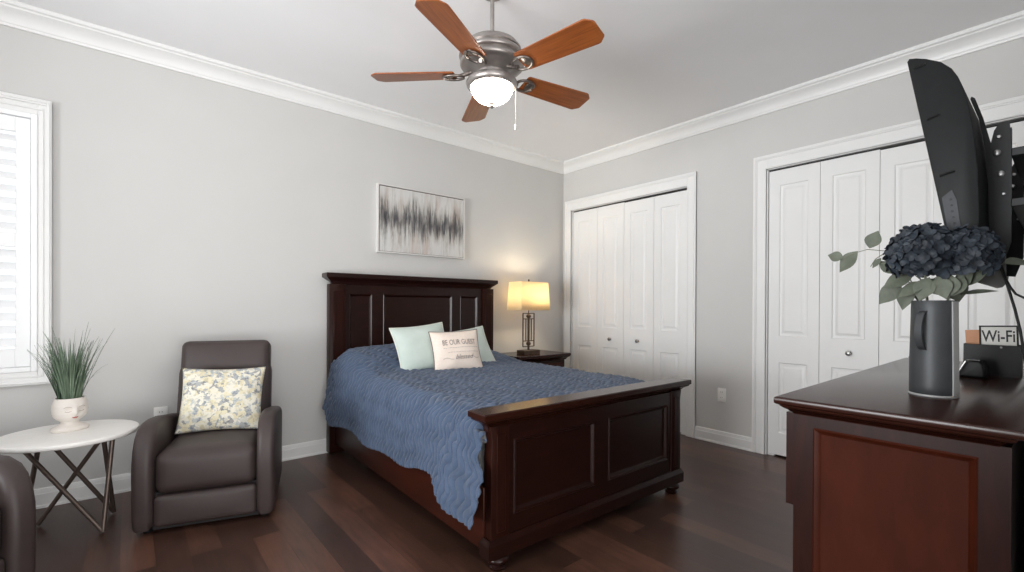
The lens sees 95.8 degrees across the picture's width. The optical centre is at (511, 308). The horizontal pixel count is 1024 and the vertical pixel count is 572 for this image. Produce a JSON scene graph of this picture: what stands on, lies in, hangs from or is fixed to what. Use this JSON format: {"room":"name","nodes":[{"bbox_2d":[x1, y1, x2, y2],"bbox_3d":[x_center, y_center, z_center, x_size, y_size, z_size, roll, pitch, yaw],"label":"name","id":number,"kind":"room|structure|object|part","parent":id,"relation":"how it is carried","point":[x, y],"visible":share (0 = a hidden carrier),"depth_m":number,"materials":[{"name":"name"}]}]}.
{"room":"bedroom","nodes":[
{"label":"bedroom","id":0,"kind":"room"},
{"bbox_2d":[0,25,563,488],"bbox_3d":[-1.605,-0.261,3.573,5.840,2.780,0.120,0,0,-40],"label":"wall","id":1,"kind":"structure","parent":0,"point":[186,208],"depth_m":3.13,"materials":[{"name":"paint"}]},
{"bbox_2d":[0,91,52,386],"bbox_3d":[-3.049,-0.373,2.340,1.038,1.600,0.139,0,0,-40],"label":"window","id":2,"kind":"structure","parent":1,"relation":"in","point":[25,122],"depth_m":2.58,"materials":[{"name":"white paint"}]},
{"bbox_3d":[-3.082,-0.366,2.379,0.862,1.377,0.004,0,0,-40],"label":"pane","id":3,"kind":"part","parent":2,"relation":"part of","materials":[{"name":"clear glass"}]},
{"bbox_3d":[-3.027,-0.366,2.313,0.866,1.377,0.030,0,0,-40],"label":"shutter panel","id":4,"kind":"part","parent":2,"relation":"part of","materials":[{"name":"white paint"}]},
{"bbox_3d":[-3.035,-0.366,2.323,0.922,1.437,0.072,0,0,-40],"label":"shutter frame","id":5,"kind":"part","parent":2,"relation":"part of","materials":[{"name":"white paint"}]},
{"bbox_2d":[154,406,167,415],"bbox_3d":[-2.248,0.689,2.961,0.072,0.116,0.008,0,0,-40],"label":"wall outlet","id":6,"kind":"object","parent":1,"relation":"attached to","point":[157,410],"visible":0.51,"depth_m":2.96,"materials":[{"name":"white plastic"}]},
{"bbox_2d":[157,410,163,414],"bbox_3d":[-2.247,0.666,2.959,0.034,0.028,0.003,0,0,-40],"label":"socket","id":7,"kind":"object","parent":6,"relation":"attached to","point":[159,412],"depth_m":2.96,"materials":[{"name":"grey plastic"}]},
{"bbox_2d":[34,438,327,508],"bbox_3d":[-1.567,1.075,3.525,5.600,0.110,0.018,0,0,-40],"label":"baseboard","id":8,"kind":"structure","parent":1,"relation":"attached to","point":[44,496],"depth_m":2.79,"materials":[{"name":"white paint"}]},
{"bbox_2d":[0,0,563,173],"bbox_3d":[-1.532,-1.594,3.487,5.600,0.112,0.090,0,0,-40],"label":"trim","id":9,"kind":"structure","parent":1,"relation":"attached to","point":[13,14],"depth_m":3.17,"materials":[{"name":"white paint"}]},
{"bbox_2d":[376,183,464,258],"bbox_3d":[-0.795,-0.756,4.136,0.866,0.575,0.042,0,0,-40],"label":"framed painting","id":10,"kind":"object","parent":1,"relation":"attached to","point":[409,221],"visible":1,"depth_m":4.09,"materials":[{"name":"white"}]},
{"bbox_2d":[35,432,792,571],"bbox_3d":[0.389,1.176,1.665,6.470,0.060,5.620,0,0,-40],"label":"floor","id":11,"kind":"structure","parent":0,"point":[730,512],"depth_m":2.34,"materials":[{"name":"brown wood"}]},
{"bbox_2d":[0,455,35,571],"bbox_3d":[-2.322,0.671,1.623,0.777,0.925,0.630,0,0,14],"label":"recliner","id":12,"kind":"object","parent":11,"relation":"on","point":[17,497],"visible":1,"depth_m":1.78,"materials":[{"name":"brown leather"}]},
{"bbox_3d":[-2.260,0.836,1.607,0.624,0.254,0.458,0,0,14],"label":"seat","id":13,"kind":"part","parent":12,"relation":"part of","materials":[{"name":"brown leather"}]},
{"bbox_2d":[0,419,138,532],"bbox_3d":[-2.248,0.879,2.351,0.552,0.500,0.552,0,0,-40],"label":"side table","id":14,"kind":"object","parent":11,"relation":"on","point":[37,440],"visible":0.91,"depth_m":2.32,"materials":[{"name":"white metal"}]},
{"bbox_3d":[-2.426,0.887,2.336,0.184,0.476,0.021,0,0,23],"label":"leg","id":15,"kind":"part","parent":14,"relation":"part of","materials":[{"name":"brown metal"}]},
{"bbox_3d":[-2.248,0.888,2.298,0.399,0.482,0.021,0,0,-9],"label":"leg","id":16,"kind":"part","parent":14,"relation":"part of","materials":[{"name":"brown metal"}]},
{"bbox_3d":[-2.292,0.887,2.407,0.350,0.481,0.021,0,0,-2],"label":"leg","id":17,"kind":"part","parent":14,"relation":"part of","materials":[{"name":"brown metal"}]},
{"bbox_2d":[49,395,88,432],"bbox_3d":[-2.287,0.545,2.393,0.143,0.168,0.144,0,0,-18],"label":"planter","id":18,"kind":"object","parent":14,"relation":"on","point":[68,412],"visible":0.96,"depth_m":2.35,"materials":[{"name":"beige ceramic"}]},
{"bbox_2d":[27,322,113,398],"bbox_3d":[-2.288,0.274,2.382,0.336,0.403,0.287,0,0,-8],"label":"grass plant","id":19,"kind":"object","parent":18,"relation":"in","point":[66,375],"visible":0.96,"depth_m":2.36,"materials":[{"name":"green plant"}]},
{"bbox_3d":[-2.257,0.887,2.429,0.021,0.480,0.294,0,0,26],"label":"leg","id":20,"kind":"part","parent":14,"relation":"part of","materials":[{"name":"brown metal"}]},
{"bbox_3d":[-2.064,0.888,2.364,0.021,0.472,0.092,0,0,-9],"label":"leg","id":21,"kind":"part","parent":14,"relation":"part of","materials":[{"name":"brown metal"}]},
{"bbox_3d":[-2.157,0.887,2.474,0.021,0.476,0.197,0,0,-27],"label":"leg","id":22,"kind":"part","parent":14,"relation":"part of","materials":[{"name":"brown metal"}]},
{"bbox_2d":[131,340,281,532],"bbox_3d":[-1.722,0.670,2.727,0.630,0.925,0.777,0,0,-23],"label":"recliner","id":23,"kind":"object","parent":11,"relation":"on","point":[189,478],"visible":0.8,"depth_m":2.44,"materials":[{"name":"brown leather"}]},
{"bbox_3d":[-1.949,0.844,2.567,0.088,0.520,0.658,0,0,-23],"label":"armrest","id":24,"kind":"part","parent":23,"relation":"part of","materials":[{"name":"brown leather"}]},
{"bbox_3d":[-1.697,0.834,2.667,0.458,0.254,0.624,0,0,-23],"label":"seat","id":25,"kind":"part","parent":23,"relation":"part of","materials":[{"name":"brown leather"}]},
{"bbox_2d":[174,367,265,434],"bbox_3d":[-1.711,0.535,2.733,0.436,0.368,0.178,0,0,-19],"label":"throw pillow","id":26,"kind":"object","parent":23,"relation":"on","point":[212,399],"visible":0.98,"depth_m":2.69,"materials":[{"name":"fabric"}]},
{"bbox_3d":[-1.809,0.571,2.933,0.504,0.462,0.259,0,0,-23],"label":"backrest","id":27,"kind":"part","parent":23,"relation":"part of","materials":[{"name":"brown leather"}]},
{"bbox_3d":[-1.450,0.845,2.779,0.088,0.520,0.658,0,0,-23],"label":"armrest","id":28,"kind":"part","parent":23,"relation":"part of","materials":[{"name":"brown leather"}]},
{"bbox_2d":[322,272,690,571],"bbox_3d":[-0.174,0.436,3.241,1.610,1.403,2.161,0,0,-38],"label":"bed","id":29,"kind":"object","parent":11,"relation":"on","point":[551,466],"visible":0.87,"depth_m":2.50,"materials":[{"name":"brown wood"}]},
{"bbox_3d":[-1.373,0.464,3.616,0.125,1.308,0.083,0,0,-38],"label":"post","id":30,"kind":"part","parent":29,"relation":"part of","materials":[{"name":"brown wood"}]},
{"bbox_3d":[-1.221,0.233,3.726,0.188,0.695,0.019,0,0,-38],"label":"panel","id":31,"kind":"part","parent":29,"relation":"part of","materials":[{"name":"brown wood"}]},
{"bbox_3d":[-0.737,0.914,2.810,0.035,0.275,2.010,0,0,-38],"label":"rail","id":32,"kind":"part","parent":29,"relation":"part of","materials":[{"name":"brown wood"}]},
{"bbox_3d":[-0.817,0.321,4.066,1.304,1.020,0.040,0,0,-38],"label":"headboard","id":33,"kind":"part","parent":29,"relation":"part of","materials":[{"name":"brown wood"}]},
{"bbox_3d":[-0.814,0.234,4.049,0.662,0.695,0.019,0,0,-38],"label":"panel","id":34,"kind":"part","parent":29,"relation":"part of","materials":[{"name":"brown wood"}]},
{"bbox_3d":[-0.411,0.235,4.370,0.194,0.695,0.019,0,0,-38],"label":"panel","id":35,"kind":"part","parent":29,"relation":"part of","materials":[{"name":"brown wood"}]},
{"bbox_2d":[453,326,495,361],"bbox_3d":[-0.377,0.338,3.793,0.487,0.378,0.228,0,0,-32],"label":"throw pillow","id":36,"kind":"object","parent":29,"relation":"on","point":[486,355],"visible":0.28,"depth_m":3.83,"materials":[{"name":"green fabric"}]},
{"bbox_3d":[-0.186,0.667,3.271,1.380,0.340,1.930,0,0,-38],"label":"mattress","id":37,"kind":"part","parent":29,"relation":"part of","materials":[{"name":"fabric"}]},
{"bbox_2d":[322,343,645,529],"bbox_3d":[-0.175,0.621,3.194,1.632,0.657,2.067,0,0,-38],"label":"quilt","id":38,"kind":"object","parent":29,"relation":"on","point":[419,418],"visible":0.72,"depth_m":2.69,"materials":[{"name":"blue fabric"}]},
{"bbox_2d":[389,322,443,369],"bbox_3d":[-0.671,0.296,3.489,0.459,0.376,0.222,0,0,-35],"label":"throw pillow","id":39,"kind":"object","parent":38,"relation":"on","point":[413,345],"visible":0.74,"depth_m":3.40,"materials":[{"name":"green fabric"}]},
{"bbox_2d":[428,329,482,369],"bbox_3d":[-0.415,0.320,3.451,0.389,0.319,0.170,0,0,-31],"label":"throw pillow","id":40,"kind":"object","parent":38,"relation":"on","point":[456,349],"visible":0.89,"depth_m":3.40,"materials":[{"name":"beige fabric"}]},
{"bbox_3d":[-0.254,0.466,4.505,0.125,1.308,0.083,0,0,-38],"label":"post","id":41,"kind":"part","parent":29,"relation":"part of","materials":[{"name":"brown wood"}]},
{"bbox_3d":[-0.070,0.775,2.027,0.106,0.535,0.063,0,0,-38],"label":"post","id":42,"kind":"part","parent":29,"relation":"part of","materials":[{"name":"brown wood"}]},
{"bbox_3d":[0.217,0.750,2.237,0.545,0.335,0.020,0,0,-38],"label":"panel","id":43,"kind":"part","parent":29,"relation":"part of","materials":[{"name":"brown wood"}]},
{"bbox_3d":[0.464,1.037,2.452,1.494,0.080,0.074,0,0,-38],"label":"moulding","id":44,"kind":"part","parent":29,"relation":"part of","materials":[{"name":"brown wood"}]},
{"bbox_3d":[0.460,0.778,2.458,1.280,0.530,0.052,0,0,-38],"label":"footboard","id":45,"kind":"part","parent":29,"relation":"part of","materials":[{"name":"brown wood"}]},
{"bbox_3d":[0.726,0.751,2.641,0.555,0.335,0.020,0,0,-38],"label":"panel","id":46,"kind":"part","parent":29,"relation":"part of","materials":[{"name":"brown wood"}]},
{"bbox_3d":[0.999,0.777,2.877,0.106,0.535,0.063,0,0,-38],"label":"post","id":47,"kind":"part","parent":29,"relation":"part of","materials":[{"name":"brown wood"}]},
{"bbox_2d":[501,350,570,366],"bbox_3d":[0.197,0.795,4.689,0.690,0.678,0.440,0,0,-40],"label":"nightstand","id":48,"kind":"object","parent":11,"relation":"on","point":[554,358],"visible":0.02,"depth_m":4.58,"materials":[{"name":"brown wood"}]},
{"bbox_2d":[507,279,549,354],"bbox_3d":[0.167,0.082,4.630,0.392,0.748,0.224,0,0,-40],"label":"table lamp","id":49,"kind":"object","parent":48,"relation":"on","point":[522,295],"visible":1,"depth_m":4.56,"materials":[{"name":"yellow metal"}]},
{"bbox_3d":[0.166,0.231,4.630,0.157,0.370,0.052,0,0,-40],"label":"openwork stem","id":50,"kind":"part","parent":49,"relation":"part of","materials":[{"name":"brown metal"}]},
{"bbox_3d":[0.167,-0.120,4.629,0.392,0.280,0.224,0,0,-40],"label":"lamp shade","id":51,"kind":"part","parent":49,"relation":"part of","materials":[{"name":"beige fabric"}]},
{"bbox_3d":[0.314,0.655,4.548,0.524,0.220,0.017,0,0,-40],"label":"drawer","id":52,"kind":"part","parent":48,"relation":"part of","materials":[{"name":"brown wood"}]},
{"bbox_2d":[774,358,1023,571],"bbox_3d":[1.514,0.701,1.658,1.637,0.900,0.498,0,0,-40],"label":"dresser","id":53,"kind":"object","parent":11,"relation":"on","point":[881,476],"visible":1,"depth_m":1.16,"materials":[{"name":"brown wood"}]},
{"bbox_3d":[0.929,0.659,1.148,0.014,0.662,0.320,0,0,-40],"label":"panel","id":54,"kind":"part","parent":53,"relation":"part of","materials":[{"name":"brown wood"}]},
{"bbox_2d":[908,300,959,398],"bbox_3d":[1.210,0.114,1.336,0.123,0.273,0.111,0,0,15],"label":"vase","id":55,"kind":"object","parent":53,"relation":"on","point":[934,324],"visible":0.99,"depth_m":1.29,"materials":[{"name":"grey metal"}]},
{"bbox_2d":[828,231,911,281],"bbox_3d":[1.127,-0.097,1.440,0.019,0.289,0.253,0,0,-38],"label":"eucalyptus sprig","id":56,"kind":"object","parent":55,"relation":"in","point":[848,260],"visible":0.76,"depth_m":1.46,"materials":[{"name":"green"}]},
{"bbox_3d":[1.142,-0.069,1.424,0.013,0.234,0.211,0,0,-36],"label":"stem","id":57,"kind":"part","parent":56,"relation":"part of","materials":[{"name":"grey"}]},
{"bbox_2d":[879,222,958,309],"bbox_3d":[1.179,-0.099,1.340,0.153,0.294,0.198,0,0,-40],"label":"hydrangea","id":58,"kind":"object","parent":55,"relation":"in","point":[924,250],"visible":0.94,"depth_m":1.31,"materials":[{"name":"blue plant"}]},
{"bbox_3d":[1.160,0.063,1.310,0.036,0.115,0.017,0,0,-23],"label":"handle","id":59,"kind":"part","parent":55,"relation":"part of","materials":[{"name":"grey metal"}]},
{"bbox_2d":[946,224,1023,301],"bbox_3d":[1.291,-0.092,1.259,0.236,0.282,0.143,0,0,26],"label":"hydrangea","id":60,"kind":"object","parent":55,"relation":"in","point":[979,250],"visible":0.75,"depth_m":1.24,"materials":[{"name":"blue plant"}]},
{"bbox_2d":[959,359,988,378],"bbox_3d":[1.686,0.219,1.692,0.063,0.066,0.078,0,0,-34],"label":"desk clock","id":61,"kind":"object","parent":53,"relation":"on","point":[973,368],"visible":0.91,"depth_m":1.67,"materials":[{"name":"black plastic"}]},
{"bbox_3d":[1.658,0.214,1.683,0.007,0.056,0.062,0,0,-34],"label":"edge trim","id":62,"kind":"part","parent":61,"relation":"part of","materials":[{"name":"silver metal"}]},
{"bbox_2d":[963,343,1022,377],"bbox_3d":[1.819,0.194,1.751,0.103,0.116,0.150,0,0,-40],"label":"storage box","id":63,"kind":"object","parent":53,"relation":"on","point":[1002,360],"visible":0.75,"depth_m":1.71,"materials":[{"name":"black plastic"}]},
{"bbox_2d":[965,330,978,343],"bbox_3d":[1.790,0.164,1.784,0.016,0.165,0.063,0,0,-40],"label":"card","id":64,"kind":"object","parent":63,"relation":"in","point":[972,336],"visible":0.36,"depth_m":1.79,"materials":[{"name":"orange paper"}]},
{"bbox_2d":[979,326,1018,345],"bbox_3d":[1.822,0.152,1.733,0.028,0.179,0.105,0,0,-40],"label":"sign","id":65,"kind":"object","parent":63,"relation":"in","point":[988,335],"visible":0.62,"depth_m":1.73,"materials":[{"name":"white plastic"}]},
{"bbox_2d":[14,0,1023,160],"bbox_3d":[0.402,-1.674,1.655,6.470,0.080,5.620,0,0,-40],"label":"ceiling","id":66,"kind":"structure","parent":0,"point":[657,65],"depth_m":2.87,"materials":[{"name":"paint"}]},
{"bbox_2d":[371,0,603,129],"bbox_3d":[-0.070,-1.283,2.410,1.203,0.712,1.213,0,0,-40],"label":"ceiling fan","id":67,"kind":"object","parent":66,"relation":"hanging from","point":[491,60],"visible":1,"depth_m":2.29,"materials":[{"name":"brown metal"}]},
{"bbox_3d":[-0.514,-1.220,2.435,0.437,0.007,0.158,0,12,4],"label":"blade","id":68,"kind":"part","parent":67,"relation":"part of","materials":[{"name":"brown wood"}]},
{"bbox_3d":[-0.257,-1.217,2.027,0.158,0.007,0.437,13,5,21],"label":"blade","id":69,"kind":"part","parent":67,"relation":"part of","materials":[{"name":"brown wood"}]},
{"bbox_3d":[-0.204,-1.220,2.806,0.158,0.007,0.437,-12,3,-14],"label":"blade","id":70,"kind":"part","parent":67,"relation":"part of","materials":[{"name":"brown wood"}]},
{"bbox_3d":[-0.104,-1.108,2.408,0.220,0.082,0.220,0,0,-40],"label":"lamp shade","id":71,"kind":"part","parent":67,"relation":"part of","materials":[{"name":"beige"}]},
{"bbox_3d":[0.018,-1.060,2.404,0.014,0.267,0.013,0,0,-40],"label":"pull chain","id":72,"kind":"part","parent":67,"relation":"part of","materials":[{"name":"grey metal"}]},
{"bbox_3d":[0.243,-1.217,2.626,0.437,0.007,0.158,0,-12,-32],"label":"blade","id":73,"kind":"part","parent":67,"relation":"part of","materials":[{"name":"brown wood"}]},
{"bbox_3d":[0.211,-1.215,2.145,0.437,0.007,0.158,0,-12,40],"label":"blade","id":74,"kind":"part","parent":67,"relation":"part of","materials":[{"name":"brown wood"}]},
{"bbox_2d":[563,37,1023,436],"bbox_3d":[1.843,-0.246,3.891,0.110,2.780,3.800,0,0,-40],"label":"wall","id":75,"kind":"structure","parent":0,"point":[722,158],"depth_m":3.81,"materials":[{"name":"paint"}]},
{"bbox_2d":[573,202,624,375],"bbox_3d":[0.909,0.030,4.955,0.069,2.212,0.690,0,0,-40],"label":"door","id":76,"kind":"structure","parent":75,"relation":"in","point":[598,233],"depth_m":4.93,"materials":[{"name":"white paint"}]},
{"bbox_2d":[564,171,696,437],"bbox_3d":[1.149,-0.035,4.706,0.136,2.345,1.582,0,0,-40],"label":"trim","id":77,"kind":"structure","parent":75,"relation":"attached to","point":[688,180],"depth_m":4.23,"materials":[{"name":"white paint"}]},
{"bbox_2d":[574,188,686,212],"bbox_3d":[1.152,-1.082,4.698,0.033,0.012,1.385,0,0,-40],"label":"trim","id":78,"kind":"structure","parent":75,"relation":"attached to","point":[679,190],"depth_m":4.54,"materials":[{"name":"black"}]},
{"bbox_2d":[623,190,686,434],"bbox_3d":[1.352,0.037,4.423,0.069,2.206,0.690,0,0,-40],"label":"door","id":79,"kind":"structure","parent":75,"relation":"in","point":[655,228],"depth_m":4.39,"materials":[{"name":"white paint"}]},
{"bbox_2d":[718,388,725,402],"bbox_3d":[1.764,0.730,3.891,0.008,0.116,0.072,0,0,-40],"label":"wall outlet","id":80,"kind":"object","parent":75,"relation":"attached to","point":[721,391],"visible":1,"depth_m":3.89,"materials":[{"name":"white plastic"}]},
{"bbox_2d":[695,425,751,451],"bbox_3d":[1.246,1.084,4.507,0.018,0.110,2.105,0,0,-40],"label":"baseboard","id":81,"kind":"structure","parent":75,"relation":"attached to","point":[742,442],"depth_m":3.87,"materials":[{"name":"white paint"}]},
{"bbox_2d":[563,10,1023,174],"bbox_3d":[1.734,-1.580,3.869,0.090,0.112,3.680,0,0,-40],"label":"trim","id":82,"kind":"structure","parent":75,"relation":"attached to","point":[1008,28],"depth_m":3.27,"materials":[{"name":"white paint"}]},
{"bbox_2d":[767,150,880,456],"bbox_3d":[2.234,0.042,3.363,0.069,2.212,0.692,0,0,-40],"label":"door","id":83,"kind":"structure","parent":75,"relation":"in","point":[823,324],"depth_m":3.35,"materials":[{"name":"white paint"}]},
{"bbox_2d":[752,95,1023,453],"bbox_3d":[2.465,-0.020,3.122,0.136,2.340,1.570,0,0,-40],"label":"trim","id":84,"kind":"structure","parent":75,"relation":"attached to","point":[993,112],"depth_m":3.62,"materials":[{"name":"white paint"}]},
{"bbox_2d":[770,118,1023,171],"bbox_3d":[2.477,-1.070,3.105,0.033,0.012,1.390,0,0,-40],"label":"trim","id":85,"kind":"structure","parent":75,"relation":"attached to","point":[1019,119],"depth_m":3.08,"materials":[{"name":"black"}]},
{"bbox_2d":[879,121,1023,365],"bbox_3d":[2.678,0.049,2.828,0.069,2.206,0.692,0,0,-40],"label":"door","id":86,"kind":"structure","parent":75,"relation":"in","point":[908,193],"depth_m":2.96,"materials":[{"name":"white paint"}]},
{"bbox_3d":[1.997,-0.237,1.626,2.550,2.780,0.120,0,0,-40],"label":"wall","id":87,"kind":"structure","parent":0,"visible":0},
{"bbox_2d":[970,97,1023,276],"bbox_3d":[1.807,-0.411,1.659,0.720,0.566,0.174,0,0,-40],"label":"mount","id":88,"kind":"object","parent":87,"relation":"attached to","point":[1005,180],"depth_m":1.47,"materials":[{"name":"black metal"}]},
{"bbox_2d":[907,58,1008,287],"bbox_3d":[1.726,-0.438,1.754,1.124,0.694,0.164,0,0,-40],"label":"television","id":89,"kind":"object","parent":88,"relation":"attached to","point":[950,124],"visible":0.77,"depth_m":1.39,"materials":[{"name":"grey plastic"}]},
{"bbox_3d":[1.311,-0.278,1.380,0.004,0.151,0.042,0,0,-40],"label":"control panel","id":90,"kind":"part","parent":89,"relation":"part of","materials":[{"name":"grey plastic"}]},
{"bbox_2d":[1002,265,1023,361],"bbox_3d":[1.825,0.044,1.635,0.238,0.415,0.065,0,0,-21],"label":"power cable","id":91,"kind":"object","parent":89,"relation":"hanging from","point":[1007,287],"visible":0.68,"depth_m":1.59,"materials":[{"name":"black rubber"}]},
{"bbox_3d":[2.028,-0.411,1.894,0.004,0.566,0.095,0,0,-40],"label":"arm plate","id":92,"kind":"part","parent":88,"relation":"part of","materials":[{"name":"black metal"}]},
{"bbox_3d":[1.835,-0.325,1.625,0.720,0.025,0.074,0,0,-40],"label":"rail","id":93,"kind":"part","parent":88,"relation":"part of","materials":[{"name":"black metal"}]},
{"bbox_3d":[1.836,-0.480,1.624,0.720,0.025,0.074,0,0,-40],"label":"rail","id":94,"kind":"part","parent":88,"relation":"part of","materials":[{"name":"black metal"}]},
{"bbox_2d":[1000,266,1023,298],"bbox_3d":[1.702,-0.088,1.539,0.012,0.140,0.121,0,0,-45],"label":"cable","id":95,"kind":"object","parent":87,"relation":"attached to","point":[1001,268],"visible":0.86,"depth_m":1.56,"materials":[{"name":"black rubber"}]}
]}

